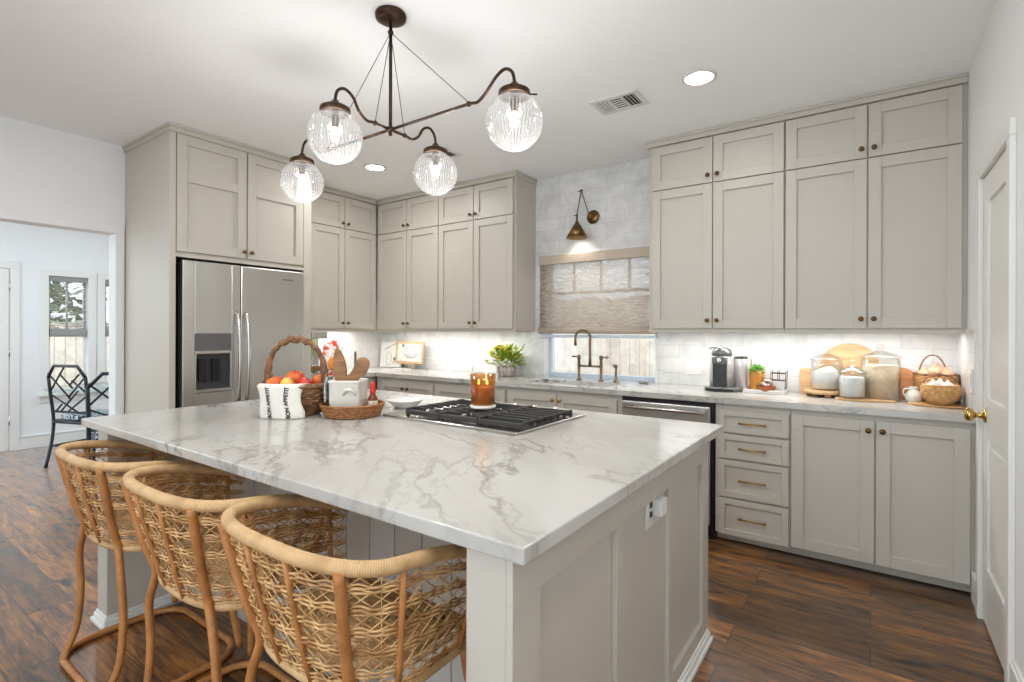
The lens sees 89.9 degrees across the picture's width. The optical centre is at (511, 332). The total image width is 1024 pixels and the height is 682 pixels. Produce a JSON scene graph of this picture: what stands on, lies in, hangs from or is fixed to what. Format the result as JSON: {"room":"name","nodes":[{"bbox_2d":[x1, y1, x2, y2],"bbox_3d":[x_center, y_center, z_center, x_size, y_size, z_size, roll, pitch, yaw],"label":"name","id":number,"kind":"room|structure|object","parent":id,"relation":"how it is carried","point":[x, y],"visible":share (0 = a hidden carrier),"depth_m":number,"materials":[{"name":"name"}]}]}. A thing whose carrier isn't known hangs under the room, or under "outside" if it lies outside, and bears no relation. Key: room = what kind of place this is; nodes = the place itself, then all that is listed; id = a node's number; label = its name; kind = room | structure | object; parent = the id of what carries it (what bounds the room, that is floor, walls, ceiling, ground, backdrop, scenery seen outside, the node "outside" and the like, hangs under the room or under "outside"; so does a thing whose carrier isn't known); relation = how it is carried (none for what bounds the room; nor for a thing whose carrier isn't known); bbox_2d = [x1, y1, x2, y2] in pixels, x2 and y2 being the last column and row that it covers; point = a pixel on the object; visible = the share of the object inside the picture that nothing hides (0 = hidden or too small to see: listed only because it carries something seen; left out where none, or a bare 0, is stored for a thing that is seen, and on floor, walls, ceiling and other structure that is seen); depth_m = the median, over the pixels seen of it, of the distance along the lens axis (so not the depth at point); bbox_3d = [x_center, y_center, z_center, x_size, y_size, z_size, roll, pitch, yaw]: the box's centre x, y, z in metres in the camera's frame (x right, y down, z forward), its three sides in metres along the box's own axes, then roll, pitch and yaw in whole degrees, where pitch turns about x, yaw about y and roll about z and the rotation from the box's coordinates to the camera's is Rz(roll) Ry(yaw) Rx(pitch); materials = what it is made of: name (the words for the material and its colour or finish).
{"room":"kitchen","nodes":[
{"label":"kitchen","id":0,"kind":"room"},
{"bbox_2d":[0,221,108,451],"bbox_3d":[-5.661,-0.063,5.445,0.120,2.722,5.826,0,0,35],"label":"wall","id":1,"kind":"structure","parent":0,"point":[35,248],"depth_m":5.78,"materials":[{"name":"paint"}]},
{"bbox_2d":[0,261,19,451],"bbox_3d":[-5.714,0.266,5.263,0.043,2.065,0.970,0,0,35],"label":"door","id":2,"kind":"structure","parent":1,"relation":"in","point":[9,414],"depth_m":5.59,"materials":[{"name":"paint"}]},
{"bbox_2d":[17,429,92,449],"bbox_3d":[-4.724,1.229,6.665,0.022,0.145,2.506,0,0,35],"label":"baseboard","id":3,"kind":"structure","parent":1,"relation":"attached to","point":[39,440],"depth_m":5.85,"materials":[{"name":"paint"}]},
{"bbox_2d":[37,268,97,402],"bbox_3d":[-5.208,0.040,6.021,0.140,1.520,0.560,0,0,35],"label":"window","id":4,"kind":"structure","parent":1,"relation":"in","point":[43,396],"depth_m":6.01,"materials":[{"name":"paint"}]},
{"bbox_2d":[49,276,86,336],"bbox_3d":[-5.211,-0.295,6.024,0.041,0.700,0.344,0,0,35],"label":"blind","id":5,"kind":"object","parent":4,"relation":"attached to","point":[54,332],"visible":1,"depth_m":6.01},
{"bbox_2d":[96,273,108,397],"bbox_3d":[-4.907,0.041,6.451,0.140,1.520,0.560,0,0,35],"label":"window","id":6,"kind":"structure","parent":1,"relation":"in","point":[101,277],"depth_m":6.25,"materials":[{"name":"paint"}]},
{"bbox_2d":[105,280,108,336],"bbox_3d":[-4.910,-0.294,6.454,0.041,0.700,0.344,0,0,35],"label":"blind","id":7,"kind":"object","parent":6,"relation":"attached to","point":[106,281],"visible":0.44,"depth_m":6.32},
{"bbox_2d":[0,116,377,414],"bbox_3d":[-3.214,-0.054,3.658,0.120,2.722,5.706,0,0,35],"label":"wall","id":8,"kind":"structure","parent":0,"point":[45,170],"depth_m":3.64,"materials":[{"name":"paint"}]},
{"bbox_2d":[0,207,124,414],"bbox_3d":[-3.663,0.245,2.898,0.018,2.120,2.466,0,0,35],"label":"trim","id":9,"kind":"structure","parent":8,"relation":"attached to","point":[5,213],"depth_m":3.86,"materials":[{"name":"paint"}]},
{"bbox_2d":[311,189,375,331],"bbox_3d":[-1.871,-0.692,5.136,0.361,1.372,1.064,0,0,35],"label":"upper cabinet","id":10,"kind":"object","parent":8,"relation":"attached to","point":[343,229],"visible":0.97,"depth_m":5.12,"materials":[{"name":"paint"}]},
{"bbox_2d":[311,330,380,368],"bbox_3d":[-1.935,0.184,5.374,0.008,0.426,1.426,0,0,35],"label":"backsplash","id":11,"kind":"structure","parent":8,"relation":"attached to","point":[367,345],"depth_m":5.70,"materials":[{"name":"tile"}]},
{"bbox_2d":[0,0,995,209],"bbox_3d":[-2.279,-1.442,3.080,8.365,0.060,5.826,0,0,35],"label":"ceiling","id":12,"kind":"structure","parent":0,"point":[254,73],"depth_m":2.71,"materials":[{"name":"paint"}]},
{"bbox_2d":[364,164,385,170],"bbox_3d":[-1.169,-1.403,4.377,0.184,0.009,0.184,0,0,35],"label":"recessed light","id":13,"kind":"object","parent":12,"relation":"in","point":[373,167],"visible":1,"depth_m":4.37,"materials":[{"name":"white"}]},
{"bbox_2d":[280,5,542,202],"bbox_3d":[-0.536,-1.037,2.269,0.737,0.736,1.438,0,0,-32],"label":"chandelier","id":14,"kind":"object","parent":12,"relation":"hanging from","point":[514,93],"visible":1,"depth_m":2.20,"materials":[{"name":"brown metal"}]},
{"bbox_2d":[331,114,338,127],"bbox_3d":[-0.701,-0.835,2.035,0.032,0.050,0.031,0,0,35],"label":"socket","id":15,"kind":"object","parent":14,"relation":"attached to","point":[334,117],"depth_m":2.02,"materials":[{"name":"brown metal"}]},
{"bbox_2d":[510,97,518,111],"bbox_3d":[0.009,-0.832,1.886,0.032,0.050,0.031,0,0,35],"label":"socket","id":16,"kind":"object","parent":14,"relation":"attached to","point":[514,103],"depth_m":1.87,"materials":[{"name":"brown metal"}]},
{"bbox_2d":[415,147,461,161],"bbox_3d":[-0.578,-1.400,4.058,0.300,0.010,0.220,0,0,35],"label":"ceiling vent","id":17,"kind":"object","parent":12,"relation":"in","point":[451,154],"visible":0.5,"depth_m":4.07,"materials":[{"name":"white metal"}]},
{"bbox_2d":[589,89,649,115],"bbox_3d":[0.655,-1.396,3.128,0.300,0.010,0.220,0,0,35],"label":"ceiling vent","id":18,"kind":"object","parent":12,"relation":"in","point":[627,100],"visible":1,"depth_m":3.12,"materials":[{"name":"white metal"}]},
{"bbox_2d":[682,69,716,85],"bbox_3d":[1.027,-1.395,2.818,0.184,0.009,0.184,0,0,35],"label":"recessed light","id":19,"kind":"object","parent":12,"relation":"in","point":[698,77],"visible":1,"depth_m":2.81,"materials":[{"name":"white"}]},
{"bbox_2d":[0,446,1003,681],"bbox_3d":[-2.289,1.335,3.080,8.365,0.050,5.826,0,0,35],"label":"floor","id":20,"kind":"structure","parent":0,"point":[774,615],"depth_m":2.35,"materials":[{"name":"brown wood"}]},
{"bbox_2d":[44,364,108,471],"bbox_3d":[-4.179,0.808,5.108,0.508,0.997,0.544,0,0,15],"label":"dining chair","id":21,"kind":"object","parent":20,"relation":"on","point":[74,417],"visible":0.58,"depth_m":4.93,"materials":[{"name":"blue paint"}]},
{"bbox_2d":[61,409,108,419],"bbox_3d":[-4.170,0.830,5.144,0.410,0.052,0.380,0,0,15],"label":"cushion","id":22,"kind":"object","parent":21,"relation":"on","point":[69,416],"depth_m":5.00,"materials":[{"name":"white fabric"}]},
{"bbox_2d":[44,384,108,451],"bbox_3d":[-4.303,0.944,5.611,1.212,0.719,1.212,0,0,35],"label":"glass table","id":23,"kind":"object","parent":20,"relation":"on","point":[56,389],"visible":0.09,"depth_m":5.39,"materials":[{"name":"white glass"}]},
{"bbox_2d":[85,372,108,498],"bbox_3d":[-3.226,0.811,4.303,0.508,0.997,0.544,0,0,-35],"label":"dining chair","id":24,"kind":"object","parent":20,"relation":"on","point":[94,436],"visible":0.22,"depth_m":4.00,"materials":[{"name":"blue paint"}]},
{"bbox_2d":[54,440,243,681],"bbox_3d":[-1.490,0.881,2.082,0.634,0.861,0.503,0,0,35],"label":"counter stool","id":25,"kind":"object","parent":20,"relation":"on","point":[115,519],"visible":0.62,"depth_m":1.95,"materials":[{"name":"wicker"}]},
{"bbox_2d":[124,131,310,413],"bbox_3d":[-2.318,-0.035,4.124,0.812,2.690,1.073,0,0,35],"label":"tall cabinet","id":26,"kind":"object","parent":20,"relation":"on","point":[187,197],"visible":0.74,"depth_m":3.75,"materials":[{"name":"paint"}]},
{"bbox_2d":[122,122,314,171],"bbox_3d":[-2.317,-1.387,4.124,0.821,0.049,1.108,0,0,35],"label":"trim","id":27,"kind":"structure","parent":26,"relation":"attached to","point":[169,126],"depth_m":3.73,"materials":[{"name":"paint"}]},
{"bbox_2d":[120,464,341,681],"bbox_3d":[-0.929,0.883,1.689,0.634,0.861,0.503,0,0,35],"label":"counter stool","id":28,"kind":"object","parent":20,"relation":"on","point":[203,562],"visible":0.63,"depth_m":1.54,"materials":[{"name":"wicker"}]},
{"bbox_2d":[175,260,303,407],"bbox_3d":[-2.266,0.407,4.077,0.812,1.806,0.917,0,0,35],"label":"refrigerator","id":29,"kind":"object","parent":20,"relation":"on","point":[229,319],"visible":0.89,"depth_m":3.77,"materials":[{"name":"metal"}]},
{"bbox_2d":[217,496,466,681],"bbox_3d":[-0.410,0.885,1.325,0.634,0.861,0.503,0,0,35],"label":"counter stool","id":30,"kind":"object","parent":20,"relation":"on","point":[354,622],"visible":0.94,"depth_m":1.17,"materials":[{"name":"wicker"}]},
{"bbox_2d":[361,376,374,388],"bbox_3d":[-1.827,0.874,4.942,0.681,0.876,0.804,0,0,35],"label":"base cabinet","id":31,"kind":"object","parent":20,"relation":"on","point":[370,379],"visible":0.05,"depth_m":5.03,"materials":[{"name":"paint"}]},
{"bbox_2d":[311,367,975,422],"bbox_3d":[0.154,0.422,3.923,5.093,0.036,1.405,0,0,35],"label":"countertop","id":32,"kind":"structure","parent":31,"relation":"on","point":[791,400],"depth_m":3.43,"materials":[{"name":"stone"}]},
{"bbox_2d":[311,332,326,375],"bbox_3d":[-1.815,0.197,4.725,0.266,0.400,0.170,0,0,35],"label":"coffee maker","id":33,"kind":"object","parent":32,"relation":"on","point":[315,336],"visible":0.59,"depth_m":4.73,"materials":[{"name":"silver metal"}]},
{"bbox_2d":[380,342,401,367],"bbox_3d":[-1.364,0.254,5.799,0.355,0.287,0.046,0,0,35],"label":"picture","id":34,"kind":"object","parent":32,"relation":"on","point":[388,349],"visible":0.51,"depth_m":5.81,"materials":[{"name":"white paper"}]},
{"bbox_2d":[395,341,424,368],"bbox_3d":[-1.114,0.250,5.540,0.416,0.295,0.106,0,0,35],"label":"framed picture","id":35,"kind":"object","parent":32,"relation":"on","point":[406,352],"visible":0.98,"depth_m":5.54,"materials":[{"name":"beige paper"}]},
{"bbox_2d":[397,343,421,361],"bbox_3d":[-1.106,0.221,5.552,0.376,0.199,0.028,0,0,35],"label":"print","id":36,"kind":"object","parent":35,"relation":"attached to","point":[406,352],"depth_m":5.55,"materials":[{"name":"paper"}]},
{"bbox_2d":[485,343,525,376],"bbox_3d":[-0.043,0.248,4.707,0.401,0.310,0.411,0,0,35],"label":"potted plant","id":37,"kind":"object","parent":32,"relation":"on","point":[505,352],"visible":1,"depth_m":4.64,"materials":[{"name":"green plant"}]},
{"bbox_2d":[496,365,515,376],"bbox_3d":[-0.053,0.357,4.712,0.180,0.092,0.179,0,0,35],"label":"plant pot","id":38,"kind":"object","parent":37,"relation":"on","point":[502,370],"depth_m":4.64,"materials":[{"name":"white ceramic"}]},
{"bbox_2d":[572,329,608,381],"bbox_3d":[0.648,0.190,4.295,0.329,0.432,0.068,0,0,35],"label":"bridge faucet","id":39,"kind":"object","parent":32,"relation":"on","point":[601,357],"visible":1,"depth_m":4.29,"materials":[{"name":"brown metal"}]},
{"bbox_2d":[704,345,747,391],"bbox_3d":[1.487,0.250,3.579,0.272,0.318,0.226,0,0,35],"label":"coffee machine","id":40,"kind":"object","parent":32,"relation":"on","point":[728,373],"visible":0.99,"depth_m":3.54,"materials":[{"name":"silver plastic"}]},
{"bbox_2d":[743,387,787,394],"bbox_3d":[1.713,0.397,3.469,0.250,0.026,0.170,0,0,35],"label":"tray","id":41,"kind":"object","parent":32,"relation":"on","point":[778,391],"visible":0.88,"depth_m":3.41,"materials":[{"name":"ceramic"}]},
{"bbox_2d":[747,364,766,389],"bbox_3d":[1.688,0.307,3.538,0.140,0.184,0.143,0,0,35],"label":"potted plant","id":42,"kind":"object","parent":41,"relation":"on","point":[755,377],"visible":0.79,"depth_m":3.51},
{"bbox_2d":[770,370,787,388],"bbox_3d":[1.801,0.329,3.460,0.096,0.140,0.074,0,0,35],"label":"wire basket","id":43,"kind":"object","parent":41,"relation":"on","point":[777,372],"visible":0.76,"depth_m":3.46,"materials":[{"name":"brown metal"}]},
{"bbox_2d":[799,368,818,392],"bbox_3d":[1.999,0.326,3.441,0.124,0.172,0.041,0,0,35],"label":"cutting board","id":44,"kind":"object","parent":32,"relation":"on","point":[805,373],"visible":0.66,"depth_m":3.45,"materials":[{"name":"brown wood"}]},
{"bbox_2d":[804,388,842,397],"bbox_3d":[1.998,0.390,3.282,0.230,0.042,0.230,0,0,35],"label":"round riser","id":45,"kind":"object","parent":32,"relation":"on","point":[809,391],"visible":0.88,"depth_m":3.22,"materials":[{"name":"brown wood"}]},
{"bbox_2d":[809,356,843,390],"bbox_3d":[2.009,0.233,3.280,0.200,0.271,0.199,0,0,35],"label":"glass jar","id":46,"kind":"object","parent":45,"relation":"on","point":[825,377],"visible":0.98,"depth_m":3.22,"materials":[{"name":"glass"}]},
{"bbox_2d":[819,343,880,376],"bbox_3d":[2.186,0.243,3.323,0.340,0.339,0.058,0,0,35],"label":"round cutting board","id":47,"kind":"object","parent":32,"relation":"on","point":[850,353],"visible":0.48,"depth_m":3.32,"materials":[{"name":"brown wood"}]},
{"bbox_2d":[835,397,895,402],"bbox_3d":[2.103,0.404,3.058,0.300,0.012,0.120,0,0,35],"label":"serving board","id":48,"kind":"object","parent":32,"relation":"on","point":[837,398],"visible":0.96,"depth_m":3.03,"materials":[{"name":"brown wood"}]},
{"bbox_2d":[837,370,866,398],"bbox_3d":[2.056,0.282,3.103,0.160,0.231,0.159,0,0,35],"label":"glass jar","id":49,"kind":"object","parent":48,"relation":"on","point":[849,386],"visible":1,"depth_m":3.06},
{"bbox_2d":[860,346,901,401],"bbox_3d":[2.235,0.243,3.114,0.220,0.336,0.219,0,0,35],"label":"glass jar","id":50,"kind":"object","parent":32,"relation":"on","point":[882,381],"visible":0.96,"depth_m":3.04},
{"bbox_2d":[900,367,913,398],"bbox_3d":[2.400,0.316,3.171,0.196,0.195,0.048,0,0,35],"label":"round cutting board","id":51,"kind":"object","parent":32,"relation":"on","point":[906,375],"visible":0.22,"depth_m":3.15,"materials":[{"name":"brown wood"}]},
{"bbox_2d":[902,386,921,401],"bbox_3d":[2.345,0.366,2.996,0.080,0.092,0.080,0,0,-13],"label":"ceramic jug","id":52,"kind":"object","parent":32,"relation":"on","point":[913,394],"visible":0.9,"depth_m":2.98,"materials":[{"name":"white ceramic"}]},
{"bbox_2d":[912,354,959,401],"bbox_3d":[2.488,0.272,3.012,0.218,0.282,0.216,0,0,-6],"label":"wicker basket","id":53,"kind":"object","parent":32,"relation":"on","point":[918,378],"visible":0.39,"depth_m":2.98,"materials":[{"name":"brown wicker"}]},
{"bbox_2d":[927,364,941,373],"bbox_3d":[2.460,0.226,2.989,0.072,0.076,0.071,0,0,35],"label":"onion","id":54,"kind":"object","parent":53,"relation":"in","point":[934,369],"visible":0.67,"depth_m":2.97,"materials":[{"name":"beige food"}]},
{"bbox_2d":[907,402,965,408],"bbox_3d":[2.379,0.406,2.850,0.292,0.012,0.173,0,0,35],"label":"woven trivet","id":55,"kind":"object","parent":32,"relation":"on","point":[925,404],"visible":0.75,"depth_m":2.81,"materials":[{"name":"wicker"}]},
{"bbox_2d":[919,374,962,404],"bbox_3d":[2.378,0.317,2.846,0.185,0.167,0.185,0,0,-39],"label":"wicker basket","id":56,"kind":"object","parent":55,"relation":"on","point":[933,394],"visible":0.98,"depth_m":2.79,"materials":[{"name":"brown wicker"}]},
{"bbox_2d":[90,431,712,681],"bbox_3d":[-0.530,0.877,2.261,2.357,0.878,1.500,0,0,35],"label":"kitchen island","id":57,"kind":"object","parent":20,"relation":"on","point":[614,600],"visible":0.48,"depth_m":1.59,"materials":[{"name":"paint"}]},
{"bbox_2d":[81,389,723,565],"bbox_3d":[-0.527,0.420,2.311,2.452,0.035,1.586,0,0,35],"label":"island countertop","id":58,"kind":"structure","parent":57,"relation":"on","point":[511,498],"depth_m":1.60,"materials":[{"name":"stone"}]},
{"bbox_2d":[255,335,328,415],"bbox_3d":[-1.056,0.205,2.512,0.372,0.385,0.294,0,0,0],"label":"basket","id":59,"kind":"object","parent":58,"relation":"on","point":[312,395],"visible":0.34,"depth_m":2.49,"materials":[{"name":"wicker"}]},
{"bbox_2d":[265,374,282,383],"bbox_3d":[-1.142,0.245,2.471,0.085,0.086,0.085,0,0,35],"label":"apple","id":60,"kind":"object","parent":59,"relation":"in","point":[274,380],"visible":0.5,"depth_m":2.44,"materials":[{"name":"orange food"}]},
{"bbox_2d":[257,383,307,419],"bbox_3d":[-1.073,0.320,2.393,0.232,0.158,0.119,0,0,0],"label":"tea towel","id":61,"kind":"object","parent":59,"relation":"hanging from","point":[277,401],"visible":1,"depth_m":2.36,"materials":[{"name":"fabric"}]},
{"bbox_2d":[285,370,304,383],"bbox_3d":[-1.074,0.229,2.539,0.091,0.089,0.091,0,0,35],"label":"apple","id":62,"kind":"object","parent":59,"relation":"in","point":[295,374],"visible":0.51,"depth_m":2.51,"materials":[{"name":"red food"}]},
{"bbox_2d":[297,377,312,383],"bbox_3d":[-0.993,0.249,2.466,0.072,0.069,0.074,0,0,35],"label":"apple","id":63,"kind":"object","parent":59,"relation":"in","point":[302,380],"visible":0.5,"depth_m":2.44,"materials":[{"name":"red food"}]},
{"bbox_2d":[319,339,343,400],"bbox_3d":[-0.937,0.217,2.693,0.147,0.357,0.066,0,0,0],"label":"patterned cloth","id":64,"kind":"object","parent":58,"relation":"on","point":[329,348],"visible":0.2,"depth_m":2.69,"materials":[{"name":"fabric"}]},
{"bbox_2d":[319,398,384,418],"bbox_3d":[-0.767,0.368,2.471,0.305,0.061,0.305,0,0,35],"label":"tray","id":65,"kind":"object","parent":58,"relation":"on","point":[357,412],"visible":0.8,"depth_m":2.35,"materials":[{"name":"brown wicker"}]},
{"bbox_2d":[328,351,367,406],"bbox_3d":[-0.789,0.242,2.469,0.158,0.298,0.174,0,0,0],"label":"utensil crock","id":66,"kind":"object","parent":65,"relation":"on","point":[341,393],"depth_m":2.40,"materials":[{"name":"beige ceramic"}]},
{"bbox_2d":[324,375,333,401],"bbox_3d":[-0.879,0.270,2.459,0.024,0.119,0.086,0,0,0],"label":"cloth","id":67,"kind":"object","parent":66,"relation":"hanging from","point":[326,388],"visible":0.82,"depth_m":2.43,"materials":[{"name":"white fabric"}]},
{"bbox_2d":[333,348,346,380],"bbox_3d":[-0.829,0.227,2.471,0.068,0.300,0.021,0,0,0],"label":"wooden paddle","id":68,"kind":"object","parent":66,"relation":"in","point":[339,363],"visible":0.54,"depth_m":2.47,"materials":[{"name":"brown wood"}]},
{"bbox_2d":[341,357,369,380],"bbox_3d":[-0.748,0.249,2.449,0.136,0.256,0.017,0,0,0],"label":"wooden spoon","id":69,"kind":"object","parent":66,"relation":"in","point":[361,366],"visible":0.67,"depth_m":2.44,"materials":[{"name":"brown wood"}]},
{"bbox_2d":[367,382,377,405],"bbox_3d":[-0.675,0.317,2.489,0.050,0.147,0.049,0,0,35],"label":"hot sauce bottle","id":70,"kind":"object","parent":65,"relation":"in","point":[372,399],"visible":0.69,"depth_m":2.48,"materials":[{"name":"glass"}]},
{"bbox_2d":[386,397,423,408],"bbox_3d":[-0.570,0.380,2.736,0.202,0.044,0.202,0,0,35],"label":"serving dish","id":71,"kind":"object","parent":58,"relation":"on","point":[397,402],"visible":0.94,"depth_m":2.69,"materials":[{"name":"white ceramic"}]},
{"bbox_2d":[382,399,584,435],"bbox_3d":[-0.129,0.380,2.458,0.781,0.046,0.590,0,0,35],"label":"gas cooktop","id":72,"kind":"object","parent":58,"relation":"in","point":[515,419],"visible":0.84,"depth_m":2.29,"materials":[{"name":"metal"}]},
{"bbox_2d":[470,367,495,408],"bbox_3d":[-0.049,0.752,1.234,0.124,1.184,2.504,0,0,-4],"label":"jar candle","id":73,"kind":"object","parent":72,"relation":"on","point":[482,396],"visible":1,"depth_m":2.38,"materials":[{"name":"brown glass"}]},
{"bbox_2d":[645,496,666,530],"bbox_3d":[0.471,0.572,1.668,0.038,0.116,0.125,0,0,35],"label":"island outlet","id":74,"kind":"object","parent":57,"relation":"attached to","point":[657,508],"visible":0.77,"depth_m":1.66,"materials":[{"name":"white plastic"}]},
{"bbox_2d":[648,501,652,521],"bbox_3d":[0.446,0.571,1.651,0.004,0.067,0.035,0,0,35],"label":"socket","id":75,"kind":"object","parent":74,"relation":"attached to","point":[650,506],"depth_m":1.65,"materials":[{"name":"white plastic"}]},
{"bbox_2d":[377,376,434,395],"bbox_3d":[-0.863,0.877,5.093,0.788,0.876,0.651,0,0,35],"label":"base cabinet","id":76,"kind":"object","parent":20,"relation":"on","point":[425,387],"visible":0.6,"depth_m":4.83,"materials":[{"name":"paint"}]},
{"bbox_2d":[434,381,506,402],"bbox_3d":[-0.213,0.879,4.638,0.796,0.876,0.651,0,0,35],"label":"base cabinet","id":77,"kind":"object","parent":20,"relation":"on","point":[445,389],"visible":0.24,"depth_m":4.46,"materials":[{"name":"paint"}]},
{"bbox_2d":[507,387,622,413],"bbox_3d":[0.523,0.882,4.122,0.996,0.876,0.651,0,0,35],"label":"base cabinet","id":78,"kind":"object","parent":20,"relation":"on","point":[604,403],"visible":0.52,"depth_m":3.85,"materials":[{"name":"paint"}]},
{"bbox_2d":[622,396,716,537],"bbox_3d":[1.173,0.876,3.635,0.618,0.852,0.668,0,0,35],"label":"dishwasher","id":79,"kind":"object","parent":20,"relation":"on","point":[693,411],"visible":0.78,"depth_m":3.31,"materials":[{"name":"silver metal"}]},
{"bbox_2d":[715,403,790,552],"bbox_3d":[1.620,0.886,3.359,0.418,0.876,0.643,0,0,35],"label":"base cabinet","id":80,"kind":"object","parent":20,"relation":"on","point":[753,450],"visible":0.94,"depth_m":3.11,"materials":[{"name":"paint"}]},
{"bbox_2d":[790,409,974,591],"bbox_3d":[2.122,0.887,3.002,0.810,0.876,0.651,0,0,35],"label":"base cabinet","id":81,"kind":"object","parent":20,"relation":"on","point":[895,496],"visible":0.91,"depth_m":2.73,"materials":[{"name":"paint"}]},
{"bbox_2d":[381,158,956,391],"bbox_3d":[0.656,-0.041,4.516,5.236,2.722,0.140,0,0,35],"label":"wall","id":82,"kind":"structure","parent":0,"point":[620,193],"depth_m":4.26,"materials":[{"name":"tile"}]},
{"bbox_2d":[377,193,439,331],"bbox_3d":[-1.002,-0.689,5.366,0.903,1.372,0.369,0,0,35],"label":"upper cabinet","id":83,"kind":"object","parent":82,"relation":"attached to","point":[408,230],"visible":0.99,"depth_m":5.21,"materials":[{"name":"paint"}]},
{"bbox_2d":[311,170,537,205],"bbox_3d":[-1.049,-1.382,4.772,2.156,0.049,1.401,0,0,35],"label":"trim","id":84,"kind":"structure","parent":82,"relation":"attached to","point":[511,174],"depth_m":4.94,"materials":[{"name":"paint"}]},
{"bbox_2d":[438,177,535,331],"bbox_3d":[-0.259,-0.686,4.846,0.906,1.372,0.369,0,0,35],"label":"upper cabinet","id":85,"kind":"object","parent":82,"relation":"attached to","point":[487,260],"visible":1,"depth_m":4.67,"materials":[{"name":"paint"}]},
{"bbox_2d":[566,189,598,239],"bbox_3d":[0.586,-1.012,4.362,0.255,0.420,0.196,0,0,35],"label":"wall sconce","id":86,"kind":"object","parent":82,"relation":"attached to","point":[576,232],"visible":1,"depth_m":4.37,"materials":[{"name":"gold metal"}]},
{"bbox_2d":[537,246,656,338],"bbox_3d":[0.695,-0.317,4.361,1.095,0.735,0.059,0,0,35],"label":"window shade","id":87,"kind":"object","parent":82,"relation":"attached to","point":[606,291],"visible":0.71,"depth_m":4.36,"materials":[{"name":"beige fabric"}]},
{"bbox_2d":[544,334,656,382],"bbox_3d":[0.753,-0.129,4.422,1.042,1.070,0.104,0,0,35],"label":"window","id":88,"kind":"structure","parent":82,"relation":"in","point":[548,342],"depth_m":4.59,"materials":[{"name":"paint"}]},
{"bbox_2d":[664,358,680,372],"bbox_3d":[1.254,0.259,4.006,0.130,0.117,0.009,0,0,35],"label":"switch plate","id":89,"kind":"object","parent":82,"relation":"attached to","point":[671,365],"visible":1,"depth_m":4.01,"materials":[{"name":"white plastic"}]},
{"bbox_2d":[684,359,700,374],"bbox_3d":[1.379,0.264,3.919,0.125,0.117,0.009,0,0,35],"label":"switch plate","id":90,"kind":"object","parent":82,"relation":"attached to","point":[691,366],"visible":1,"depth_m":3.92,"materials":[{"name":"white plastic"}]},
{"bbox_2d":[649,122,785,332],"bbox_3d":[1.456,-0.680,3.645,0.890,1.372,0.369,0,0,35],"label":"upper cabinet","id":91,"kind":"object","parent":82,"relation":"attached to","point":[717,248],"visible":1,"depth_m":3.49,"materials":[{"name":"paint"}]},
{"bbox_2d":[645,72,968,150],"bbox_3d":[1.813,-1.372,3.406,1.792,0.049,0.355,0,0,35],"label":"trim","id":92,"kind":"structure","parent":91,"relation":"attached to","point":[963,78],"depth_m":3.15,"materials":[{"name":"paint"}]},
{"bbox_2d":[785,84,967,333],"bbox_3d":[2.181,-0.677,3.137,0.877,1.372,0.369,0,0,35],"label":"upper cabinet","id":93,"kind":"object","parent":82,"relation":"attached to","point":[876,193],"visible":0.98,"depth_m":2.99,"materials":[{"name":"paint"}]},
{"bbox_2d":[749,371,764,389],"bbox_3d":[1.689,0.334,3.543,0.100,0.130,0.100,0,0,35],"label":"plant pot","id":94,"kind":"object","parent":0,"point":[755,377],"depth_m":3.51,"materials":[{"name":"orange ceramic"}]},
{"bbox_2d":[967,0,1023,678],"bbox_3d":[1.059,-0.039,0.666,0.120,2.722,5.706,0,0,35],"label":"wall","id":95,"kind":"structure","parent":0,"point":[996,73],"depth_m":1.97,"materials":[{"name":"paint"}]},
{"bbox_2d":[957,329,975,411],"bbox_3d":[2.468,0.200,2.792,0.008,0.426,0.606,0,0,35],"label":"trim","id":96,"kind":"structure","parent":95,"relation":"attached to","point":[966,343],"depth_m":2.72,"materials":[{"name":"wood"}]},
{"bbox_2d":[971,571,975,607],"bbox_3d":[2.242,1.256,2.482,0.016,0.140,0.157,0,0,35],"label":"baseboard","id":97,"kind":"structure","parent":95,"relation":"attached to","point":[973,574],"depth_m":2.49,"materials":[{"name":"paint"}]},
{"bbox_2d":[963,117,1016,681],"bbox_3d":[1.992,0.277,2.134,0.121,2.097,0.705,0,0,35],"label":"door","id":98,"kind":"structure","parent":95,"relation":"in","point":[995,414],"depth_m":2.11,"materials":[{"name":"paint"}]},
{"bbox_2d":[1009,659,1023,681],"bbox_3d":[0.578,1.242,0.104,0.016,0.155,4.238,0,0,35],"label":"baseboard","id":99,"kind":"structure","parent":95,"relation":"attached to","point":[1015,675],"depth_m":1.79,"materials":[{"name":"paint"}]},
{"label":"outside","id":100,"kind":"structure","parent":0,"visible":0},
{"bbox_3d":[-2.380,1.490,5.325,26.000,0.240,22.000,0,0,35],"label":"ground","id":101,"kind":"structure","parent":100,"visible":0},
{"bbox_2d":[50,320,108,386],"bbox_3d":[-7.306,0.573,8.800,0.060,1.559,12.038,0,0,35],"label":"fence","id":102,"kind":"object","parent":101,"relation":"on","point":[63,350],"visible":0.02,"depth_m":8.57,"materials":[{"name":"beige wood"}]},
{"bbox_2d":[50,281,108,321],"bbox_3d":[-9.549,-0.369,9.887,3.035,3.432,2.769,0,0,-10],"label":"tree","id":103,"kind":"object","parent":101,"relation":"on","point":[62,298],"visible":0.06,"depth_m":10.12,"materials":[{"name":"green plant"}]},
{"bbox_2d":[553,334,654,376],"bbox_3d":[1.777,0.445,6.848,11.058,1.878,0.060,0,0,35],"label":"fence","id":104,"kind":"object","parent":101,"relation":"on","point":[633,356],"visible":0.03,"depth_m":7.12,"materials":[{"name":"beige wood"}]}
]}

